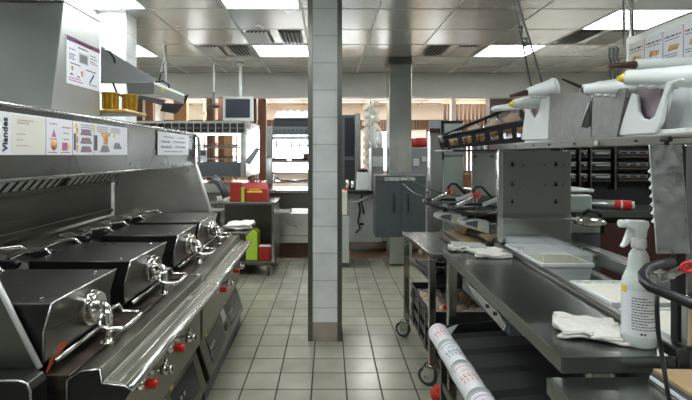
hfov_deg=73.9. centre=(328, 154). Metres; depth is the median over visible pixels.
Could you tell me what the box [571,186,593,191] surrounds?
tray
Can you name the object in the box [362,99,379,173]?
tower
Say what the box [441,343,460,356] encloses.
print
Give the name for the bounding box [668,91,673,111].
bowl
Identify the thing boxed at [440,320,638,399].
rack
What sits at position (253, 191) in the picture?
box
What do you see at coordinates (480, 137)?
bag
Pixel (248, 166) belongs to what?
shelving rack
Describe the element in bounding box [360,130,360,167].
window
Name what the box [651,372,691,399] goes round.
cardboard sheet
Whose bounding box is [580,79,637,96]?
gun
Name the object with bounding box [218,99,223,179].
timber post
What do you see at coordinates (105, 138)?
picture
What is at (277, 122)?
shelf
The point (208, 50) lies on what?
ceiling vent
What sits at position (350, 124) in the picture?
oven tower
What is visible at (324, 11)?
wall pillar
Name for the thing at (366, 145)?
cup
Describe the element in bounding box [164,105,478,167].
wall
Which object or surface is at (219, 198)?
bowl
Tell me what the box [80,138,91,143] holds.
picture
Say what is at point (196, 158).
shelf
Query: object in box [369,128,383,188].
machine
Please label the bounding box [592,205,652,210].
countertop
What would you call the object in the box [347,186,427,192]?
countertop
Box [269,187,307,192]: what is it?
countertop
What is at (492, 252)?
folded cloth
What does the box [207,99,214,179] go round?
timber post
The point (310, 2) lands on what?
trim
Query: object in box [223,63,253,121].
monitor
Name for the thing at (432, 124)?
print
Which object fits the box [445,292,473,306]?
bag
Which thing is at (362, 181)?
tub
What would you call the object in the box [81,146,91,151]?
picture
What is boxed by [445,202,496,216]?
tray
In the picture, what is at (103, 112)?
tray
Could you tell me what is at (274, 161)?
shelf
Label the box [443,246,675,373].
countertop
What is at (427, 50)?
ceiling vent
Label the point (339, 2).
trim
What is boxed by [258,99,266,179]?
timber post
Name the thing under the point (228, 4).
ceiling light
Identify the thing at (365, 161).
cup
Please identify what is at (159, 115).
wall
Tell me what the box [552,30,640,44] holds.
ceiling vent
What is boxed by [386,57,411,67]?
trim
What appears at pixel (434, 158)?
post
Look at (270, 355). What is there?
floor
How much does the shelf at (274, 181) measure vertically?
0.025 m
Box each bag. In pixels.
[274,110,307,118]
[419,292,444,306]
[426,304,446,312]
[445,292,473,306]
[449,133,464,145]
[457,304,484,311]
[463,126,483,142]
[482,120,503,138]
[502,113,522,136]
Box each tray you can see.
[100,109,146,116]
[273,158,287,160]
[291,158,305,160]
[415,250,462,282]
[422,198,474,210]
[439,233,493,245]
[441,229,509,244]
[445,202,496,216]
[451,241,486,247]
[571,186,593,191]
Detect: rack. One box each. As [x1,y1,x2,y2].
[137,120,265,237]
[266,119,307,188]
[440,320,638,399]
[462,130,504,195]
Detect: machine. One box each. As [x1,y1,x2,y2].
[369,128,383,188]
[554,186,605,272]
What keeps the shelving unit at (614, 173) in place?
on the floor
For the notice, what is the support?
attached to the extraction hood
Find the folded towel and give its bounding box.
[223,220,255,229]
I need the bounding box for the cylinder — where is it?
[592,199,634,209]
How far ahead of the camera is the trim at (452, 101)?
7.60 m
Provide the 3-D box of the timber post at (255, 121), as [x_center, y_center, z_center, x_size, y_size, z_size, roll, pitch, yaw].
[-1.356,0.020,8.160,0.158,2.660,0.120,0,0,0]
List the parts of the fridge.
door, door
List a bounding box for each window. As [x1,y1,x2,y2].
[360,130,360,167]
[426,130,466,169]
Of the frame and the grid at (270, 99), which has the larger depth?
the grid at (270, 99)
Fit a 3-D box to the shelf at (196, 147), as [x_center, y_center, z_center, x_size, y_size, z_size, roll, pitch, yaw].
[-1.611,-0.092,5.685,1.278,0.010,0.730,0,0,0]
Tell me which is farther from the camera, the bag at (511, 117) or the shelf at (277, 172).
the shelf at (277, 172)
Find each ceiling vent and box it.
[195,45,256,56]
[242,30,306,44]
[416,45,486,56]
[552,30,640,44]
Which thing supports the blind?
attached to the wall at (419, 112)
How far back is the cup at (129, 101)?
2.64 m
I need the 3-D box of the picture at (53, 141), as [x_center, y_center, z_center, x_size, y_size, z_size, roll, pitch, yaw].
[-1.065,-0.040,1.781,0.001,0.043,0.041,0,0,0]
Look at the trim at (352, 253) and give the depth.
6.24 m
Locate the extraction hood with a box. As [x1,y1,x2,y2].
[0,0,200,253]
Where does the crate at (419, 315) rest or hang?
on the crate at (424, 338)
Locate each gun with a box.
[490,104,519,111]
[508,96,549,108]
[509,78,559,98]
[561,78,584,89]
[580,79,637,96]
[608,57,691,69]
[616,65,691,89]
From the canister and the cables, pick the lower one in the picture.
the canister
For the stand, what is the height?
0.613 m
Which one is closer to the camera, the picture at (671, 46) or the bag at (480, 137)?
the picture at (671, 46)
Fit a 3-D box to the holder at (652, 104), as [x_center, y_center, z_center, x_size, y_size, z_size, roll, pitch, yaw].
[1.065,-0.150,1.398,0.200,0.180,0.284,0,0,0]
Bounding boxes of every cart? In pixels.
[210,197,281,274]
[395,231,533,384]
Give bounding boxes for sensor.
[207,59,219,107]
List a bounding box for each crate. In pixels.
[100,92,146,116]
[411,282,492,324]
[411,296,427,336]
[411,308,438,355]
[438,109,524,149]
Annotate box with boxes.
[230,182,242,200]
[244,178,268,200]
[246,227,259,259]
[259,244,271,259]
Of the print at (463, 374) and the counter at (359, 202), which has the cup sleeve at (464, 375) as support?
the print at (463, 374)
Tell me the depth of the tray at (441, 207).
3.11 m
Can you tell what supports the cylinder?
on the countertop
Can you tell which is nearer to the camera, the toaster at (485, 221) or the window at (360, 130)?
the toaster at (485, 221)
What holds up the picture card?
on the post at (434, 158)
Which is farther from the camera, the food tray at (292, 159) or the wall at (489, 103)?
the wall at (489, 103)
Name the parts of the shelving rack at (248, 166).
rail, post, panel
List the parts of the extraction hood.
cream panel, panel, filter frame, instruction strip, filter frame, arm, lamp bracket arm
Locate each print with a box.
[430,122,440,127]
[430,128,440,132]
[430,325,445,337]
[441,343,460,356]
[454,365,477,384]
[665,32,680,57]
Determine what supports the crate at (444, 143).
on the stand
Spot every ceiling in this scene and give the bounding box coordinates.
[163,99,484,104]
[586,59,625,71]
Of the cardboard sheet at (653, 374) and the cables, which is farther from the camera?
the cables
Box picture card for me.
[429,121,440,132]
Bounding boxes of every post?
[137,99,144,120]
[145,100,154,120]
[174,99,188,120]
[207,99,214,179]
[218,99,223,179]
[224,135,232,179]
[248,99,257,179]
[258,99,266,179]
[427,133,442,257]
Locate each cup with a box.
[101,92,119,108]
[121,94,138,110]
[362,103,371,111]
[362,111,371,119]
[362,119,371,127]
[362,127,371,135]
[362,134,370,142]
[362,142,370,150]
[362,150,368,158]
[362,158,368,165]
[370,99,379,107]
[370,107,379,115]
[370,115,379,123]
[370,123,379,130]
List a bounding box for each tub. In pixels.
[356,168,369,189]
[505,244,566,254]
[521,253,594,281]
[570,280,670,308]
[618,308,691,368]
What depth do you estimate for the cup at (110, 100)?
2.56 m
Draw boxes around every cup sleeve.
[428,323,456,353]
[439,341,471,377]
[451,362,490,399]
[469,390,494,399]
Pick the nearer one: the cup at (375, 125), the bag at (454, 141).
the bag at (454, 141)
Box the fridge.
[441,121,462,230]
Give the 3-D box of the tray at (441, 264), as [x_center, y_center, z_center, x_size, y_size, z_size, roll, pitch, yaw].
[0.755,0.707,3.070,0.250,0.138,0.580,0,0,0]
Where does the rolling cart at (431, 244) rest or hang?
on the floor
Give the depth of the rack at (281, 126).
6.02 m
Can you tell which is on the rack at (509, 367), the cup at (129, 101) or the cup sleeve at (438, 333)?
the cup sleeve at (438, 333)
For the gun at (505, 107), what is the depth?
2.29 m
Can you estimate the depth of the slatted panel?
12.20 m
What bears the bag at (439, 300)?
in the crate at (417, 287)
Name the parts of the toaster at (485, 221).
lever, handle, arm plate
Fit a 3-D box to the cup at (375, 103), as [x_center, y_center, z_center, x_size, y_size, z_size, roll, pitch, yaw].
[0.743,-0.828,7.447,0.161,0.142,0.168,0,0,0]
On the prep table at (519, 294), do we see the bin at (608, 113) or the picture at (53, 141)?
the bin at (608, 113)
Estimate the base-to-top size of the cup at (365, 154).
0.142 m
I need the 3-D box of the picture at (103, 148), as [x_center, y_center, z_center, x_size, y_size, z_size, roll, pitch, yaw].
[-1.065,-0.030,2.189,0.001,0.030,0.093,0,0,0]
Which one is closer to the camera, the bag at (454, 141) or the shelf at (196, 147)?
the bag at (454, 141)
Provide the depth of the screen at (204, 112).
8.60 m
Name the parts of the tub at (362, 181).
lid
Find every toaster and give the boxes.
[422,183,478,234]
[445,185,496,241]
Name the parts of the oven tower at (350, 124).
door glass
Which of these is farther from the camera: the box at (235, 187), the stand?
the box at (235, 187)
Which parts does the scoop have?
handle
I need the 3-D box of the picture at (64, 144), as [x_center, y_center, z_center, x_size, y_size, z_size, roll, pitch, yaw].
[-1.065,-0.034,1.855,0.001,0.032,0.037,0,0,0]
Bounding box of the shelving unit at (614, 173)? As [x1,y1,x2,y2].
[516,142,670,279]
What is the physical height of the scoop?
0.046 m
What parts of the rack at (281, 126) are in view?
post, hook rail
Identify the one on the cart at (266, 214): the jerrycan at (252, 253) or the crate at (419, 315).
the jerrycan at (252, 253)
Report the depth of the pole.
5.19 m
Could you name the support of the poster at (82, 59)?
attached to the extraction hood
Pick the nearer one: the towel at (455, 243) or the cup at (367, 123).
the towel at (455, 243)
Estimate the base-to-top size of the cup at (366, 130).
0.142 m
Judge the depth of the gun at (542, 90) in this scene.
2.03 m
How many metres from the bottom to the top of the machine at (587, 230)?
1.150 m
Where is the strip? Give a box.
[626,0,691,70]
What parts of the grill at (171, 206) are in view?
hinge plate, hinge plate, hinge arm, hinge plate, hinge arm, hinge plate, hinge arm, hinge arm, release rod, cook plate, support arm, handle, release rod, support arm, control panel, handle, knob, rail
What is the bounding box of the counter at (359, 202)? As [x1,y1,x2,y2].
[347,186,427,249]
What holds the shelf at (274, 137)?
attached to the rack at (281, 126)
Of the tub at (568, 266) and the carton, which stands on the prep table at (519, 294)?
the tub at (568, 266)
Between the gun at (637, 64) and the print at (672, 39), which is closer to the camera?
the gun at (637, 64)
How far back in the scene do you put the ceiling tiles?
4.57 m
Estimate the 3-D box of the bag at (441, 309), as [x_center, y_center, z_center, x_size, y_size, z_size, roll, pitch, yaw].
[0.694,0.966,2.862,0.176,0.076,0.230,0,0,0]
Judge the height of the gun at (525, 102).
0.085 m
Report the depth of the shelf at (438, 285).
2.91 m
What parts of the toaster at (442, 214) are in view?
lever, handle, arm plate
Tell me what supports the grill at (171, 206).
on the floor
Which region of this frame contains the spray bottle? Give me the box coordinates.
[617,219,656,348]
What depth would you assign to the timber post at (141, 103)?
7.60 m
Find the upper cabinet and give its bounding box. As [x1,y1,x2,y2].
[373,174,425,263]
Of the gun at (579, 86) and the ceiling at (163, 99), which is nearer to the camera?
the gun at (579, 86)
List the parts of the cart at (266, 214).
panel, post, panel, post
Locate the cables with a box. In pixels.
[513,0,542,86]
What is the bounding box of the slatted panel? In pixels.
[164,120,478,129]
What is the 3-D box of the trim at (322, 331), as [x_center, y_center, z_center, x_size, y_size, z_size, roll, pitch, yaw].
[-0.029,1.282,3.451,0.222,0.135,0.217,0,0,0]
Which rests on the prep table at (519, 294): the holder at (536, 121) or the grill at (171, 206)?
the holder at (536, 121)
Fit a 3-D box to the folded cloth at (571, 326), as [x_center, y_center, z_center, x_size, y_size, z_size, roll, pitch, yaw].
[0.731,0.483,1.302,0.181,0.032,0.174,0,0,20]
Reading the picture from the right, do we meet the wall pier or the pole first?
the pole
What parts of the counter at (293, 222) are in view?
panel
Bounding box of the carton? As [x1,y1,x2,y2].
[241,187,243,201]
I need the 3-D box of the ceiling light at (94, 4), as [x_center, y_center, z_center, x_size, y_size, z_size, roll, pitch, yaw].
[-1.830,-1.242,3.585,0.588,0.016,0.618,0,0,0]
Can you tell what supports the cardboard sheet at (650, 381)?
on the side table at (557, 388)
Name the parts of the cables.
rod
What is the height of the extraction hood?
1.193 m
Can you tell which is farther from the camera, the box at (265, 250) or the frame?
the box at (265, 250)
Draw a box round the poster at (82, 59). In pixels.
[66,34,99,91]
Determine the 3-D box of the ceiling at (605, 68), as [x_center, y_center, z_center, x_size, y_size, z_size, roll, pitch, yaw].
[0.000,-1.300,2.480,9.000,0.080,8.960,0,0,0]
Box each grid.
[137,0,690,72]
[166,99,484,104]
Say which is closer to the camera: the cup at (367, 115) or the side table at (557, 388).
the side table at (557, 388)
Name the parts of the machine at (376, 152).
plate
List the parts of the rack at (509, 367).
leg, rail, rail, panel, panel, panel, panel, rail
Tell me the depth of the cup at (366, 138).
7.42 m
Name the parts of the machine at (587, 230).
motor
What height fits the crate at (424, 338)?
0.085 m
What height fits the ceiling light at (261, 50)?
0.016 m
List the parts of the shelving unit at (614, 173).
drawer, drawer, drawer, drawer, drawer, drawer, slot handle, door, drawer, drawer, drawer, slot handle, slot handle, slot handle, door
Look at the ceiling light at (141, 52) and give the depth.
5.60 m
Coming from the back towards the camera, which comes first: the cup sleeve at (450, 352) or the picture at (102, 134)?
the picture at (102, 134)
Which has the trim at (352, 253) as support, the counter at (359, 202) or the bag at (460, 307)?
the counter at (359, 202)
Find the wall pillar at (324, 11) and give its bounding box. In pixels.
[313,0,336,321]
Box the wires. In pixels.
[608,0,624,79]
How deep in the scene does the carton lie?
5.10 m
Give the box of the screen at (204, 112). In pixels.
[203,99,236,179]
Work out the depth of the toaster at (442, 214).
3.10 m
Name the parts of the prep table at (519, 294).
leg, drawer, post, panel, leg, rail, rail, slotted post, post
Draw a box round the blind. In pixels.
[442,101,484,199]
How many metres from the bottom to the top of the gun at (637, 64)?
0.055 m
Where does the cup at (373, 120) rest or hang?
on the tower at (369, 112)
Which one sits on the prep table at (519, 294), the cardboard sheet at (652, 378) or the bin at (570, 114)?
the bin at (570, 114)
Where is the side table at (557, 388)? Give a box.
[547,378,671,399]
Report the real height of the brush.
0.090 m
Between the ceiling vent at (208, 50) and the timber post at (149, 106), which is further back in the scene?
the timber post at (149, 106)
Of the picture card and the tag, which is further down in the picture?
the tag
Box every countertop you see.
[202,170,470,208]
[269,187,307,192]
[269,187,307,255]
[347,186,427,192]
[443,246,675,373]
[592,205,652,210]
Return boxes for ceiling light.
[79,0,146,8]
[137,45,158,56]
[220,0,300,8]
[251,45,307,56]
[473,45,546,56]
[580,9,691,29]
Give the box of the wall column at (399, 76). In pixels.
[387,64,411,173]
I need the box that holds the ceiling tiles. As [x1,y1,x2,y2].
[94,0,691,72]
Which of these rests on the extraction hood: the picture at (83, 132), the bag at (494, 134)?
the picture at (83, 132)
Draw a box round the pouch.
[412,138,427,147]
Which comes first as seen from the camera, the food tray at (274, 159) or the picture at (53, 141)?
the picture at (53, 141)
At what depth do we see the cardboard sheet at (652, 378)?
1.03 m
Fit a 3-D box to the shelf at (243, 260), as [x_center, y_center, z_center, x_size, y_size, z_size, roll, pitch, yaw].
[-0.953,1.200,5.370,0.695,0.040,0.560,0,0,0]
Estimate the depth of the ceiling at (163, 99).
11.52 m
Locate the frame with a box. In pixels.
[637,258,691,399]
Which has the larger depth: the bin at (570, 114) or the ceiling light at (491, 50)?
the ceiling light at (491, 50)
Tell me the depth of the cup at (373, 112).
7.43 m
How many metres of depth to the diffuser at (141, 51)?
5.55 m
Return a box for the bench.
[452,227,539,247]
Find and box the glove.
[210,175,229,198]
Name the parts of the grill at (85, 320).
hinge plate, hinge arm, hinge plate, hinge arm, release rod, support arm, cook plate, handle, knob stem, release rod, knob, support arm, knob stem, handle, rail, knob, control panel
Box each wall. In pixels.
[0,0,97,246]
[138,72,619,98]
[155,104,163,120]
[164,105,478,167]
[485,99,519,210]
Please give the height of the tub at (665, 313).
0.148 m
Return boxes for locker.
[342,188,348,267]
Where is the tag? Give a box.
[201,145,206,161]
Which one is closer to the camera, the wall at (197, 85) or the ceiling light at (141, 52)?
the ceiling light at (141, 52)
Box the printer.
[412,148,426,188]
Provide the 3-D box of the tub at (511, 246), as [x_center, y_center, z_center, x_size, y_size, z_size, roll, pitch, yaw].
[1.073,0.535,2.400,0.243,0.189,0.208,0,0,0]
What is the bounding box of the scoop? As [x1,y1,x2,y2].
[451,238,495,247]
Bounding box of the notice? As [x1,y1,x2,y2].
[157,130,188,155]
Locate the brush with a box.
[430,384,439,399]
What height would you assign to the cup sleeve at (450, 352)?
0.097 m
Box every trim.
[278,250,427,257]
[308,0,312,340]
[313,322,336,340]
[337,0,341,340]
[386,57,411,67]
[450,99,455,120]
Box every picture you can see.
[51,139,56,149]
[62,142,67,150]
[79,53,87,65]
[80,54,86,63]
[80,129,91,135]
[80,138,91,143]
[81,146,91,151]
[100,132,110,136]
[100,145,109,151]
[104,137,107,144]
[113,143,121,148]
[649,50,658,56]
[668,43,679,50]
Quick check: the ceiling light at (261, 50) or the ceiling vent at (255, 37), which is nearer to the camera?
the ceiling vent at (255, 37)
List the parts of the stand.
plate, plate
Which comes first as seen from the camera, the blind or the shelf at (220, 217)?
the shelf at (220, 217)
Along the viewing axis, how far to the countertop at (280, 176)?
9.00 m
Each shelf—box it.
[196,147,240,147]
[196,158,240,159]
[198,134,240,134]
[212,208,252,234]
[239,251,279,264]
[273,136,307,139]
[273,160,307,162]
[273,171,307,173]
[273,180,307,182]
[274,119,307,126]
[410,260,462,287]
[435,150,496,151]
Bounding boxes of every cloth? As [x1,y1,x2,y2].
[448,244,470,251]
[467,246,512,258]
[552,311,629,346]
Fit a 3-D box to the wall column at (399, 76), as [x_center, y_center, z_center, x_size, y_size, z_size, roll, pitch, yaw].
[0.903,0.055,5.960,0.283,2.590,0.280,0,0,0]
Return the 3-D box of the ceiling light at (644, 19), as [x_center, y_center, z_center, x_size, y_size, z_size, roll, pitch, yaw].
[2.795,-1.242,4.215,0.658,0.016,0.618,0,0,0]
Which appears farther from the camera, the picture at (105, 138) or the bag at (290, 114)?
the bag at (290, 114)
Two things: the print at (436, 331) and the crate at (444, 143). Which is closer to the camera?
the print at (436, 331)
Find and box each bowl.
[217,196,229,200]
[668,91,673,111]
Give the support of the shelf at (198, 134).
attached to the shelving rack at (248, 166)
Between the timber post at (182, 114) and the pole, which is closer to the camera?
the pole
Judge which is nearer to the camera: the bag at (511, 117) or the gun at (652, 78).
the gun at (652, 78)
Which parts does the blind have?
rail, panel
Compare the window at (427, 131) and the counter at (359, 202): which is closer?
the counter at (359, 202)
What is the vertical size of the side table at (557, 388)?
0.806 m
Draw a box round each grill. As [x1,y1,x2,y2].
[0,237,219,399]
[16,160,252,399]
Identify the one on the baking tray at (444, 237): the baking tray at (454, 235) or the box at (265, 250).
the baking tray at (454, 235)
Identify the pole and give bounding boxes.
[164,45,166,83]
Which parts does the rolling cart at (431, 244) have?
post, post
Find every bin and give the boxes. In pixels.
[549,92,630,140]
[591,88,665,137]
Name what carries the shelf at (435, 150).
attached to the stand
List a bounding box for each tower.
[342,113,359,188]
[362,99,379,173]
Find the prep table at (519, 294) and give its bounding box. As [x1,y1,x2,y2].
[443,132,691,399]
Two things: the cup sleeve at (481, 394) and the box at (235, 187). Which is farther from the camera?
the box at (235, 187)
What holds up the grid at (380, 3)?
attached to the ceiling tiles
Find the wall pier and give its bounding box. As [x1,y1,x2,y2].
[98,12,136,219]
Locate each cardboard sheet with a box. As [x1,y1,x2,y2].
[648,379,678,399]
[650,376,686,399]
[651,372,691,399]
[653,369,691,397]
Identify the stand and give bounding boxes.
[397,150,496,210]
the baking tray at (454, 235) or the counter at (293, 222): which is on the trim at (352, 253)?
the counter at (293, 222)
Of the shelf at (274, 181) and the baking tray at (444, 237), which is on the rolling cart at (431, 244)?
the baking tray at (444, 237)
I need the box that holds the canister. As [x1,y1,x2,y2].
[477,145,484,149]
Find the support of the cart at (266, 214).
on the floor
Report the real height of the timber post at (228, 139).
2.660 m
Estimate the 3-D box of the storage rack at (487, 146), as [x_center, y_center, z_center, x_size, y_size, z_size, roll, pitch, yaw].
[1.593,0.540,4.790,0.305,1.620,0.480,0,0,0]
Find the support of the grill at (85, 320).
on the floor
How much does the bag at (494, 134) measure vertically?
0.176 m
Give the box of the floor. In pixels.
[206,258,463,399]
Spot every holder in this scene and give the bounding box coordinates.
[521,95,592,142]
[619,78,691,135]
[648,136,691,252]
[666,87,691,128]
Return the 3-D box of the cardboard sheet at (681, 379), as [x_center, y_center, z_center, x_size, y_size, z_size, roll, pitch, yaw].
[0.984,0.511,0.846,0.432,0.008,0.491,0,0,0]
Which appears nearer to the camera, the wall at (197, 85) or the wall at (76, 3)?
the wall at (76, 3)
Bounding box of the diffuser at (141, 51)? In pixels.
[137,46,154,55]
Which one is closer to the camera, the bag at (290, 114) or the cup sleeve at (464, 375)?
the cup sleeve at (464, 375)
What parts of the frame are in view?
black handle, lever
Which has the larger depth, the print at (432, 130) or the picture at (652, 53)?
the print at (432, 130)
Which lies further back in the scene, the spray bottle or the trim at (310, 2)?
the trim at (310, 2)
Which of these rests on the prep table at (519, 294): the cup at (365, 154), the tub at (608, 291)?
the tub at (608, 291)
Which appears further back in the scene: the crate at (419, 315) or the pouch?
the pouch
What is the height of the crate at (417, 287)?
0.085 m
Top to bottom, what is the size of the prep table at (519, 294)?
1.410 m
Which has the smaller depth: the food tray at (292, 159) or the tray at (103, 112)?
the tray at (103, 112)
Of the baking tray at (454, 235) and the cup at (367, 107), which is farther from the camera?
the cup at (367, 107)
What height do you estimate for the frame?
0.340 m

